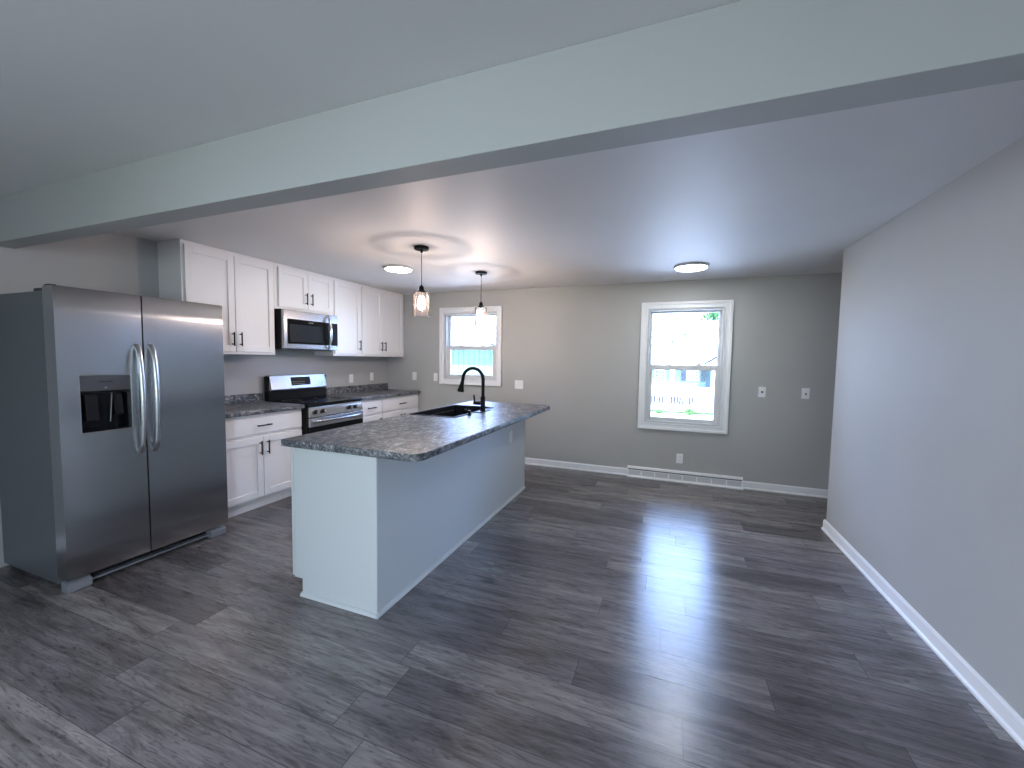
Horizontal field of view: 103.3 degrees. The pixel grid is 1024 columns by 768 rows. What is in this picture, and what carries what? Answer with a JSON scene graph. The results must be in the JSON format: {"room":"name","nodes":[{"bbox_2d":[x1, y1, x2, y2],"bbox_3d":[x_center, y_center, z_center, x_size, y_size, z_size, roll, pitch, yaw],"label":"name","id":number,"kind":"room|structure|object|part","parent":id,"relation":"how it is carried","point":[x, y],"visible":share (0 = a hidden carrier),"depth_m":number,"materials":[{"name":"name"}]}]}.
{"room":"kitchen","nodes":[
{"label":"kitchen","id":0,"kind":"room"},
{"bbox_2d":[0,232,386,567],"bbox_3d":[-3.658,0.063,2.015,0.150,2.363,9.500,2,4,21],"label":"wall","id":1,"kind":"structure","parent":0,"point":[116,262],"depth_m":3.23,"materials":[{"name":"grey paint"}]},
{"bbox_2d":[157,239,274,354],"bbox_3d":[-2.681,-0.747,3.770,0.355,0.933,0.841,2,4,21],"label":"upper cabinet","id":2,"kind":"object","parent":1,"relation":"attached to","point":[243,285],"visible":0.84,"depth_m":3.68,"materials":[{"name":"white wood"}]},
{"bbox_3d":[-2.629,-0.726,3.539,0.020,0.875,0.405,2,4,21],"label":"door","id":3,"kind":"part","parent":2,"relation":"part of","materials":[{"name":"white wood"}]},
{"bbox_3d":[-2.699,-0.288,3.803,0.275,0.014,0.839,2,4,21],"label":"rail","id":4,"kind":"part","parent":2,"relation":"part of","materials":[{"name":"white wood"}]},
{"bbox_3d":[-2.484,-0.748,3.916,0.020,0.875,0.393,2,4,21],"label":"door","id":5,"kind":"part","parent":2,"relation":"part of","materials":[{"name":"white wood"}]},
{"bbox_2d":[225,393,262,404],"bbox_3d":[-2.836,0.163,3.927,0.019,0.092,0.893,2,4,21],"label":"backsplash","id":6,"kind":"structure","parent":1,"relation":"attached to","point":[254,397],"depth_m":4.14,"materials":[{"name":"stone"}]},
{"bbox_2d":[273,262,332,315],"bbox_3d":[-2.388,-1.025,4.505,0.355,0.459,0.765,2,4,21],"label":"upper cabinet","id":7,"kind":"object","parent":1,"relation":"attached to","point":[296,289],"visible":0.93,"depth_m":4.41,"materials":[{"name":"white wood"}]},
{"bbox_3d":[-2.324,-1.007,4.305,0.020,0.401,0.358,2,4,21],"label":"door","id":8,"kind":"part","parent":7,"relation":"part of","materials":[{"name":"white wood"}]},
{"bbox_3d":[-2.403,-0.803,4.523,0.275,0.014,0.763,2,4,21],"label":"rail","id":9,"kind":"part","parent":7,"relation":"part of","materials":[{"name":"white wood"}]},
{"bbox_2d":[274,309,337,350],"bbox_3d":[-2.344,-0.582,4.512,0.465,0.418,0.725,2,4,21],"label":"microwave oven","id":10,"kind":"object","parent":7,"relation":"attached to","point":[295,330],"visible":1,"depth_m":4.36,"materials":[{"name":"silver metal"}]},
{"bbox_3d":[-2.206,-0.558,4.413,0.002,0.258,0.544,2,4,21],"label":"door glass","id":11,"kind":"part","parent":10,"relation":"part of","materials":[{"name":"black glass"}]},
{"bbox_3d":[-2.088,-0.588,4.636,0.078,0.397,0.032,2,4,21],"label":"door handle","id":12,"kind":"part","parent":10,"relation":"part of","materials":[{"name":"silver metal"}]},
{"bbox_3d":[-2.101,-0.598,4.737,0.036,0.400,0.127,2,4,21],"label":"control panel","id":13,"kind":"part","parent":10,"relation":"part of","materials":[{"name":"silver metal"}]},
{"bbox_3d":[-2.196,-1.026,4.640,0.020,0.401,0.348,2,4,21],"label":"door","id":14,"kind":"part","parent":7,"relation":"part of","materials":[{"name":"white wood"}]},
{"bbox_2d":[314,277,361,355],"bbox_3d":[-2.170,-0.821,5.096,0.355,0.933,0.467,2,4,21],"label":"upper cabinet","id":15,"kind":"object","parent":1,"relation":"attached to","point":[346,294],"visible":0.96,"depth_m":5.04,"materials":[{"name":"white wood"}]},
{"bbox_3d":[-2.188,-0.363,5.129,0.275,0.014,0.465,2,4,21],"label":"rail","id":16,"kind":"part","parent":15,"relation":"part of","materials":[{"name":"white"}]},
{"bbox_3d":[-2.047,-0.811,5.050,0.020,0.875,0.436,2,4,21],"label":"door","id":17,"kind":"part","parent":15,"relation":"part of","materials":[{"name":"white wood"}]},
{"bbox_2d":[349,374,352,382],"bbox_3d":[-2.207,-0.075,5.563,0.009,0.116,0.072,2,4,21],"label":"wall outlet","id":18,"kind":"object","parent":1,"relation":"attached to","point":[350,375],"visible":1,"depth_m":5.55,"materials":[{"name":"white plastic"}]},
{"bbox_2d":[326,383,387,394],"bbox_3d":[-2.159,0.064,5.685,0.019,0.092,1.277,2,4,21],"label":"backsplash","id":19,"kind":"structure","parent":1,"relation":"attached to","point":[370,387],"depth_m":5.63,"materials":[{"name":"stone"}]},
{"bbox_2d":[360,284,403,356],"bbox_3d":[-1.922,-0.857,5.739,0.355,0.933,0.909,2,4,21],"label":"upper cabinet","id":20,"kind":"object","parent":1,"relation":"attached to","point":[382,335],"visible":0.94,"depth_m":5.63,"materials":[{"name":"white wood"}]},
{"bbox_3d":[-1.886,-0.835,5.467,0.020,0.875,0.395,2,4,21],"label":"door","id":21,"kind":"part","parent":20,"relation":"part of","materials":[{"name":"white wood"}]},
{"bbox_3d":[-1.940,-0.399,5.772,0.275,0.014,0.907,2,4,21],"label":"rail","id":22,"kind":"part","parent":20,"relation":"part of","materials":[{"name":"white wood"}]},
{"bbox_3d":[-1.727,-0.858,5.878,0.020,0.875,0.477,2,4,21],"label":"door","id":23,"kind":"part","parent":20,"relation":"part of","materials":[{"name":"white wood"}]},
{"bbox_2d":[0,464,1023,767],"bbox_3d":[-0.201,1.478,0.762,7.600,0.200,9.500,2,4,21],"label":"floor","id":24,"kind":"structure","parent":0,"point":[595,619],"depth_m":1.95,"materials":[{"name":"laminate"}]},
{"bbox_2d":[0,284,227,593],"bbox_3d":[-2.760,0.299,2.881,0.862,1.812,0.926,2,4,21],"label":"refrigerator","id":25,"kind":"object","parent":24,"relation":"on","point":[113,428],"visible":1,"depth_m":2.55,"materials":[{"name":"grey metal"}]},
{"bbox_3d":[-2.560,0.287,2.524,0.114,1.715,0.406,2,4,21],"label":"door","id":26,"kind":"part","parent":25,"relation":"part of","materials":[{"name":"silver metal"}]},
{"bbox_3d":[-2.550,0.001,2.517,0.094,0.113,0.242,2,4,21],"label":"dispenser panel","id":27,"kind":"part","parent":25,"relation":"part of","materials":[{"name":"grey"}]},
{"bbox_3d":[-2.546,0.115,2.522,0.095,0.354,0.256,2,4,21],"label":"dispenser frame","id":28,"kind":"part","parent":25,"relation":"part of","materials":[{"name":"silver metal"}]},
{"bbox_3d":[-2.423,0.099,2.644,0.079,0.721,0.033,2,4,21],"label":"handle","id":29,"kind":"part","parent":25,"relation":"part of","materials":[{"name":"silver metal"}]},
{"bbox_3d":[-2.395,0.095,2.717,0.079,0.721,0.033,2,4,21],"label":"handle","id":30,"kind":"part","parent":25,"relation":"part of","materials":[{"name":"silver metal"}]},
{"bbox_3d":[-2.393,0.263,2.959,0.114,1.715,0.512,2,4,21],"label":"door","id":31,"kind":"part","parent":25,"relation":"part of","materials":[{"name":"silver metal"}]},
{"bbox_2d":[225,409,301,517],"bbox_3d":[-2.550,0.706,3.846,0.594,0.888,0.891,2,4,21],"label":"base cabinet","id":32,"kind":"object","parent":24,"relation":"on","point":[258,466],"visible":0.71,"depth_m":3.72,"materials":[{"name":"white wood"}]},
{"bbox_3d":[-2.390,0.773,3.568,0.020,0.556,0.421,2,4,21],"label":"door","id":33,"kind":"part","parent":32,"relation":"part of","materials":[{"name":"white wood"}]},
{"bbox_3d":[-2.308,0.378,3.743,0.020,0.154,0.848,2,4,21],"label":"drawer","id":34,"kind":"part","parent":32,"relation":"part of","materials":[{"name":"white wood"}]},
{"bbox_2d":[225,393,304,417],"bbox_3d":[-2.559,0.194,3.822,0.614,0.133,0.893,2,4,21],"label":"countertop","id":35,"kind":"structure","parent":32,"relation":"on","point":[239,405],"depth_m":3.98,"materials":[{"name":"stone"}]},
{"bbox_3d":[-2.237,0.751,3.966,0.020,0.556,0.421,2,4,21],"label":"door","id":36,"kind":"part","parent":32,"relation":"part of","materials":[{"name":"white wood"}]},
{"bbox_2d":[264,374,362,434],"bbox_3d":[-2.195,0.489,4.606,0.697,1.177,0.786,2,4,21],"label":"electric range","id":37,"kind":"object","parent":24,"relation":"on","point":[321,412],"visible":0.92,"depth_m":4.50,"materials":[{"name":"silver metal"}]},
{"bbox_3d":[-2.469,-0.026,4.671,0.102,0.167,0.744,2,4,21],"label":"backguard panel","id":38,"kind":"part","parent":37,"relation":"part of","materials":[{"name":"silver metal"}]},
{"bbox_2d":[265,396,361,407],"bbox_3d":[-2.225,0.192,4.600,0.624,0.034,0.786,2,4,21],"label":"cooktop","id":39,"kind":"object","parent":37,"relation":"in","point":[309,401],"depth_m":4.50,"materials":[{"name":"black glass"}]},
{"bbox_3d":[-1.940,0.381,4.506,0.034,0.092,0.768,2,4,21],"label":"oven door","id":40,"kind":"part","parent":37,"relation":"part of","materials":[{"name":"silver metal"}]},
{"bbox_3d":[-1.944,0.672,4.525,0.033,0.489,0.768,2,4,21],"label":"door glass","id":41,"kind":"part","parent":37,"relation":"part of","materials":[{"name":"black glass"}]},
{"bbox_3d":[-1.940,0.274,4.500,0.030,0.106,0.768,2,4,21],"label":"control panel","id":42,"kind":"part","parent":37,"relation":"part of","materials":[{"name":"silver metal"}]},
{"bbox_3d":[-1.903,0.371,4.487,0.076,0.027,0.709,2,4,21],"label":"door handle","id":43,"kind":"part","parent":37,"relation":"part of","materials":[{"name":"silver metal"}]},
{"bbox_2d":[362,398,381,422],"bbox_3d":[-2.024,0.629,5.213,0.594,0.888,0.426,2,4,21],"label":"base cabinet","id":44,"kind":"object","parent":24,"relation":"on","point":[371,408],"visible":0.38,"depth_m":5.12,"materials":[{"name":"white wood"}]},
{"bbox_3d":[-1.785,0.301,5.101,0.020,0.154,0.396,2,4,21],"label":"drawer","id":45,"kind":"part","parent":44,"relation":"part of","materials":[{"name":"white wood"}]},
{"bbox_3d":[-1.790,0.686,5.125,0.020,0.556,0.396,2,4,21],"label":"door","id":46,"kind":"part","parent":44,"relation":"part of","materials":[{"name":"white wood"}]},
{"bbox_2d":[381,394,417,418],"bbox_3d":[-1.796,0.596,5.803,0.594,0.888,0.836,2,4,21],"label":"base cabinet","id":47,"kind":"object","parent":24,"relation":"on","point":[405,404],"visible":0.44,"depth_m":5.64,"materials":[{"name":"white wood"}]},
{"bbox_2d":[326,383,420,400],"bbox_3d":[-1.881,0.096,5.580,0.614,0.133,1.277,2,4,21],"label":"countertop","id":48,"kind":"structure","parent":47,"relation":"on","point":[370,391],"depth_m":5.52,"materials":[{"name":"stone"}]},
{"bbox_3d":[-1.635,0.663,5.530,0.020,0.556,0.397,2,4,21],"label":"door","id":49,"kind":"part","parent":47,"relation":"part of","materials":[{"name":"white wood"}]},
{"bbox_3d":[-1.556,0.268,5.694,0.020,0.154,0.800,2,4,21],"label":"drawer","id":50,"kind":"part","parent":47,"relation":"part of","materials":[{"name":"white wood"}]},
{"bbox_3d":[-1.490,0.642,5.905,0.020,0.556,0.397,2,4,21],"label":"door","id":51,"kind":"part","parent":47,"relation":"part of","materials":[{"name":"white wood"}]},
{"bbox_2d":[291,411,525,618],"bbox_3d":[-0.605,0.758,3.443,0.690,0.893,2.457,2,4,21],"label":"kitchen island","id":52,"kind":"object","parent":24,"relation":"on","point":[366,531],"visible":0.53,"depth_m":2.38,"materials":[{"name":"grey"}]},
{"bbox_3d":[-1.023,0.820,2.312,0.612,0.891,0.008,2,4,21],"label":"panel","id":53,"kind":"part","parent":52,"relation":"part of","materials":[{"name":"grey wood"}]},
{"bbox_3d":[-0.741,0.832,2.212,0.034,0.893,0.031,2,4,21],"label":"corner trim","id":54,"kind":"part","parent":52,"relation":"part of","materials":[{"name":"grey wood"}]},
{"bbox_3d":[-0.554,1.196,3.448,0.566,0.020,2.457,2,4,21],"label":"shoe moulding","id":55,"kind":"part","parent":52,"relation":"part of","materials":[{"name":"grey wood"}]},
{"bbox_2d":[281,401,549,461],"bbox_3d":[-0.464,0.295,3.368,0.950,0.040,2.505,2,4,21],"label":"island countertop","id":56,"kind":"structure","parent":52,"relation":"on","point":[406,437],"depth_m":2.59,"materials":[{"name":"stone"}]},
{"bbox_2d":[410,405,493,417],"bbox_3d":[-0.535,0.341,3.778,0.457,0.196,0.814,2,4,21],"label":"sink","id":57,"kind":"object","parent":56,"relation":"in","point":[453,411],"visible":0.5,"depth_m":4.05,"materials":[{"name":"black"}]},
{"bbox_2d":[457,367,489,412],"bbox_3d":[-0.376,0.043,3.784,0.300,0.412,0.250,2,4,21],"label":"kitchen faucet","id":58,"kind":"object","parent":56,"relation":"on","point":[481,402],"visible":1,"depth_m":3.74,"materials":[{"name":"black metal"}]},
{"bbox_3d":[-0.367,-0.021,3.777,0.246,0.282,0.030,2,4,21],"label":"spout","id":59,"kind":"part","parent":58,"relation":"part of","materials":[{"name":"black metal"}]},
{"bbox_2d":[509,431,511,442],"bbox_3d":[-0.010,0.530,4.044,0.009,0.116,0.072,2,4,21],"label":"island outlet","id":60,"kind":"object","parent":52,"relation":"attached to","point":[510,432],"visible":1,"depth_m":4.03,"materials":[{"name":"white plastic"}]},
{"bbox_3d":[0.138,0.706,4.454,0.005,0.893,0.030,2,4,21],"label":"corner trim","id":61,"kind":"part","parent":52,"relation":"part of","materials":[{"name":"grey wood"}]},
{"bbox_2d":[0,0,1023,294],"bbox_3d":[-0.162,-1.055,0.605,7.600,0.150,9.500,2,4,21],"label":"ceiling","id":62,"kind":"structure","parent":0,"point":[87,86],"depth_m":1.79,"materials":[{"name":"paint"}]},
{"bbox_2d":[384,264,412,272],"bbox_3d":[-1.192,-1.207,4.256,0.300,0.029,0.300,2,4,21],"label":"recessed light","id":63,"kind":"object","parent":62,"relation":"in","point":[397,268],"visible":1,"depth_m":4.18,"materials":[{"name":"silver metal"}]},
{"bbox_2d":[385,267,411,272],"bbox_3d":[-1.192,-1.197,4.257,0.266,0.008,0.266,2,4,21],"label":"diffuser","id":64,"kind":"object","parent":63,"relation":"attached to","point":[392,269],"depth_m":4.22,"materials":[{"name":"white plastic"}]},
{"bbox_2d":[414,245,428,316],"bbox_3d":[-0.774,-0.872,3.463,0.132,0.588,0.132,2,4,21],"label":"pendant light","id":65,"kind":"object","parent":62,"relation":"hanging from","point":[422,248],"visible":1,"depth_m":3.45,"materials":[{"name":"glass"}]},
{"bbox_3d":[-0.777,-0.680,3.475,0.132,0.202,0.132,2,4,21],"label":"lamp shade","id":66,"kind":"part","parent":65,"relation":"part of","materials":[{"name":"clear glass"}]},
{"bbox_3d":[-0.772,-0.979,3.457,0.006,0.283,0.006,2,4,21],"label":"cord","id":67,"kind":"part","parent":65,"relation":"part of","materials":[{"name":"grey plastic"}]},
{"bbox_3d":[-0.776,-0.695,3.474,0.064,0.107,0.064,2,4,21],"label":"bulb","id":68,"kind":"part","parent":65,"relation":"part of","materials":[{"name":"white glass"}]},
{"bbox_2d":[475,271,486,326],"bbox_3d":[-0.338,-0.925,4.424,0.132,0.588,0.132,2,4,21],"label":"pendant light","id":69,"kind":"object","parent":62,"relation":"hanging from","point":[480,315],"visible":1,"depth_m":4.41,"materials":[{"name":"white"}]},
{"bbox_3d":[-0.341,-0.733,4.436,0.132,0.202,0.132,2,4,21],"label":"lamp shade","id":70,"kind":"part","parent":69,"relation":"part of","materials":[{"name":"clear glass"}]},
{"bbox_3d":[-0.341,-0.748,4.434,0.064,0.107,0.064,2,4,21],"label":"bulb","id":71,"kind":"part","parent":69,"relation":"part of","materials":[{"name":"white glass"}]},
{"bbox_2d":[0,0,1023,248],"bbox_3d":[-0.800,-0.923,1.655,5.369,0.264,0.116,2,4,21],"label":"ceiling beam","id":72,"kind":"structure","parent":62,"relation":"attached to","point":[743,63],"depth_m":1.21,"materials":[{"name":"grey paint"}]},
{"bbox_2d":[674,262,708,271],"bbox_3d":[1.761,-1.145,3.980,0.320,0.029,0.320,2,4,21],"label":"recessed light","id":73,"kind":"object","parent":62,"relation":"in","point":[692,266],"visible":1,"depth_m":3.92,"materials":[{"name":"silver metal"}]},
{"bbox_2d":[676,265,706,271],"bbox_3d":[1.761,-1.134,3.981,0.286,0.008,0.286,2,4,21],"label":"diffuser","id":74,"kind":"object","parent":73,"relation":"attached to","point":[683,268],"depth_m":3.96,"materials":[{"name":"white plastic"}]},
{"bbox_2d":[387,273,841,489],"bbox_3d":[1.567,-0.043,5.012,7.450,2.363,0.150,2,4,21],"label":"wall","id":75,"kind":"structure","parent":0,"point":[574,350],"depth_m":4.95,"materials":[{"name":"grey paint"}]},
{"bbox_2d":[412,372,415,379],"bbox_3d":[-1.469,-0.120,6.092,0.072,0.116,0.009,2,4,21],"label":"wall outlet","id":76,"kind":"object","parent":75,"relation":"attached to","point":[413,373],"visible":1,"depth_m":6.09,"materials":[{"name":"white plastic"}]},
{"bbox_2d":[434,373,437,380],"bbox_3d":[-1.124,-0.103,5.960,0.066,0.116,0.010,2,4,21],"label":"light switch","id":77,"kind":"object","parent":75,"relation":"attached to","point":[435,374],"visible":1,"depth_m":5.95,"materials":[{"name":"white plastic"}]},
{"bbox_2d":[439,306,501,385],"bbox_3d":[-0.571,-0.537,5.795,0.974,1.100,0.176,2,4,21],"label":"window","id":78,"kind":"structure","parent":75,"relation":"in","point":[445,314],"depth_m":5.78,"materials":[{"name":"white wood"}]},
{"bbox_3d":[-0.578,-0.316,5.800,0.774,0.458,0.035,2,4,21],"label":"sash","id":79,"kind":"part","parent":78,"relation":"part of","materials":[{"name":"glass"}]},
{"bbox_3d":[-0.557,-0.750,5.810,0.774,0.477,0.035,2,4,21],"label":"sash","id":80,"kind":"part","parent":78,"relation":"part of","materials":[{"name":"glass"}]},
{"bbox_2d":[515,380,522,388],"bbox_3d":[0.093,0.007,5.497,0.118,0.116,0.010,2,4,21],"label":"light switch","id":81,"kind":"object","parent":75,"relation":"attached to","point":[518,383],"visible":1,"depth_m":5.50,"materials":[{"name":"white plastic"}]},
{"bbox_2d":[525,457,626,475],"bbox_3d":[0.026,1.039,5.574,3.012,0.088,0.024,2,4,21],"label":"baseboard","id":82,"kind":"structure","parent":75,"relation":"attached to","point":[530,461],"depth_m":5.26,"materials":[{"name":"white wood"}]},
{"bbox_2d":[676,453,682,463],"bbox_3d":[1.991,0.886,4.815,0.072,0.116,0.009,2,4,21],"label":"wall outlet","id":83,"kind":"object","parent":75,"relation":"attached to","point":[679,457],"visible":1,"depth_m":4.81,"materials":[{"name":"white plastic"}]},
{"bbox_2d":[627,465,742,489],"bbox_3d":[2.011,1.097,4.782,1.258,0.130,0.080,2,4,21],"label":"air vent","id":84,"kind":"object","parent":75,"relation":"in","point":[713,480],"visible":1,"depth_m":4.77,"materials":[{"name":"white metal"}]},
{"bbox_3d":[2.023,1.097,4.814,1.246,0.082,0.012,2,4,21],"label":"plate","id":85,"kind":"part","parent":84,"relation":"part of","materials":[{"name":"grey metal"}]},
{"bbox_2d":[637,300,733,433],"bbox_3d":[2.033,-0.205,4.810,0.981,1.515,0.176,2,4,21],"label":"window","id":86,"kind":"structure","parent":75,"relation":"in","point":[722,379],"depth_m":4.73,"materials":[{"name":"white plastic"}]},
{"bbox_3d":[2.024,0.114,4.821,0.781,0.676,0.035,2,4,21],"label":"sash","id":87,"kind":"part","parent":86,"relation":"part of","materials":[{"name":"clear glass"}]},
{"bbox_3d":[2.048,-0.527,4.819,0.781,0.674,0.035,2,4,21],"label":"sash","id":88,"kind":"part","parent":86,"relation":"part of","materials":[{"name":"glass"}]},
{"bbox_2d":[758,387,765,396],"bbox_3d":[2.761,0.089,4.472,0.072,0.116,0.012,2,4,21],"label":"wall jack","id":89,"kind":"object","parent":75,"relation":"attached to","point":[761,390],"visible":1,"depth_m":4.47,"materials":[{"name":"white plastic"}]},
{"bbox_2d":[743,481,827,498],"bbox_3d":[3.732,1.184,4.154,2.407,0.088,0.024,2,4,21],"label":"baseboard","id":90,"kind":"structure","parent":75,"relation":"attached to","point":[785,489],"depth_m":4.43,"materials":[{"name":"white wood"}]},
{"bbox_2d":[801,388,809,398],"bbox_3d":[3.137,0.102,4.324,0.072,0.116,0.020,2,4,21],"label":"light switch","id":91,"kind":"object","parent":75,"relation":"attached to","point":[805,391],"visible":1,"depth_m":4.33,"materials":[{"name":"white plastic"}]},
{"bbox_2d":[826,136,1023,718],"bbox_3d":[1.296,0.290,-0.428,0.120,2.363,8.180,2,4,21],"label":"wall","id":92,"kind":"structure","parent":0,"point":[926,485],"depth_m":2.04,"materials":[{"name":"grey paint"}]},
{"bbox_2d":[821,519,1023,749],"bbox_3d":[1.214,1.422,-0.323,0.024,0.088,8.200,2,4,21],"label":"baseboard","id":93,"kind":"structure","parent":92,"relation":"attached to","point":[995,704],"depth_m":1.96,"materials":[{"name":"white wood"}]},
{"label":"outside","id":94,"kind":"structure","parent":0,"visible":0},
{"bbox_3d":[15.301,-0.017,37.292,90.000,0.140,69.830,2,4,21],"label":"ground","id":95,"kind":"structure","parent":94,"visible":0},
{"bbox_2d":[651,385,709,411],"bbox_3d":[6.120,0.583,16.439,3.420,0.960,1.150,2,4,21],"label":"porch","id":96,"kind":"object","parent":95,"relation":"on","point":[673,398],"visible":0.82,"depth_m":16.39,"materials":[{"name":"white"}]},
{"bbox_3d":[6.212,0.451,15.854,2.000,0.060,0.100,2,4,21],"label":"rail","id":97,"kind":"part","parent":96,"relation":"part of","materials":[{"name":"white"}]},
{"bbox_3d":[6.740,0.671,15.663,0.100,0.620,0.120,2,4,21],"label":"post","id":98,"kind":"part","parent":96,"relation":"part of","materials":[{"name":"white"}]},
{"bbox_3d":[7.141,0.687,15.509,0.100,0.620,0.120,2,4,21],"label":"post","id":99,"kind":"part","parent":96,"relation":"part of","materials":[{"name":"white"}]},
{"bbox_2d":[651,409,712,414],"bbox_3d":[6.364,1.065,15.353,5.112,0.140,0.467,2,4,21],"label":"grass strip","id":100,"kind":"object","parent":95,"relation":"on","point":[652,410],"visible":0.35,"depth_m":15.26,"materials":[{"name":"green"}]},
{"bbox_2d":[651,320,718,412],"bbox_3d":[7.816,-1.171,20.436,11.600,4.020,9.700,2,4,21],"label":"house","id":101,"kind":"structure","parent":95,"relation":"on","point":[673,342],"depth_m":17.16,"materials":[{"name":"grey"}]},
{"bbox_3d":[6.222,-0.136,17.066,0.350,0.840,0.004,2,4,21],"label":"pane","id":102,"kind":"part","parent":101,"relation":"part of","materials":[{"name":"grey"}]},
{"bbox_2d":[681,370,685,380],"bbox_3d":[7.076,-0.340,16.702,0.190,0.440,0.044,2,4,21],"label":"shutter","id":103,"kind":"object","parent":101,"relation":"hanging from","point":[683,372],"depth_m":16.69,"materials":[{"name":"blue"}]},
{"bbox_3d":[7.402,-0.349,16.599,0.370,0.320,0.004,2,4,21],"label":"pane","id":104,"kind":"part","parent":101,"relation":"part of","materials":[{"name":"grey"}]},
{"bbox_2d":[701,371,705,381],"bbox_3d":[7.762,-0.313,16.440,0.180,0.440,0.044,2,4,21],"label":"shutter","id":105,"kind":"object","parent":101,"relation":"hanging from","point":[703,373],"depth_m":16.42,"materials":[{"name":"blue"}]},
{"bbox_2d":[696,312,718,320],"bbox_3d":[13.758,-2.655,25.819,3.822,6.504,3.836,2,4,21],"label":"tree","id":106,"kind":"object","parent":95,"relation":"on","point":[713,315],"visible":0.12,"depth_m":25.81,"materials":[{"name":"green plant"}]},
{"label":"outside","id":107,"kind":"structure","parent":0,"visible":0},
{"bbox_2d":[651,412,712,419],"bbox_3d":[0.079,1.246,11.678,60.000,0.040,11.030,2,4,21],"label":"driveway","id":108,"kind":"structure","parent":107,"point":[675,415],"depth_m":14.51,"materials":[{"name":"concrete"}]},
{"bbox_2d":[451,333,494,374],"bbox_3d":[-1.192,-0.412,15.043,7.900,2.895,5.900,2,4,21],"label":"garage","id":109,"kind":"structure","parent":108,"relation":"on","point":[461,360],"depth_m":12.44,"materials":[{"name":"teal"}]},
{"bbox_2d":[655,408,662,413],"bbox_3d":[5.503,1.032,15.174,0.317,0.245,0.320,2,4,21],"label":"shrub","id":110,"kind":"object","parent":108,"relation":"on","point":[658,410],"visible":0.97,"depth_m":15.09,"materials":[{"name":"green plant"}]},
{"bbox_2d":[684,408,694,414],"bbox_3d":[6.484,1.022,14.800,0.440,0.324,0.389,2,4,21],"label":"shrub","id":111,"kind":"object","parent":108,"relation":"on","point":[689,411],"visible":1,"depth_m":14.72,"materials":[{"name":"green plant"}]}
]}

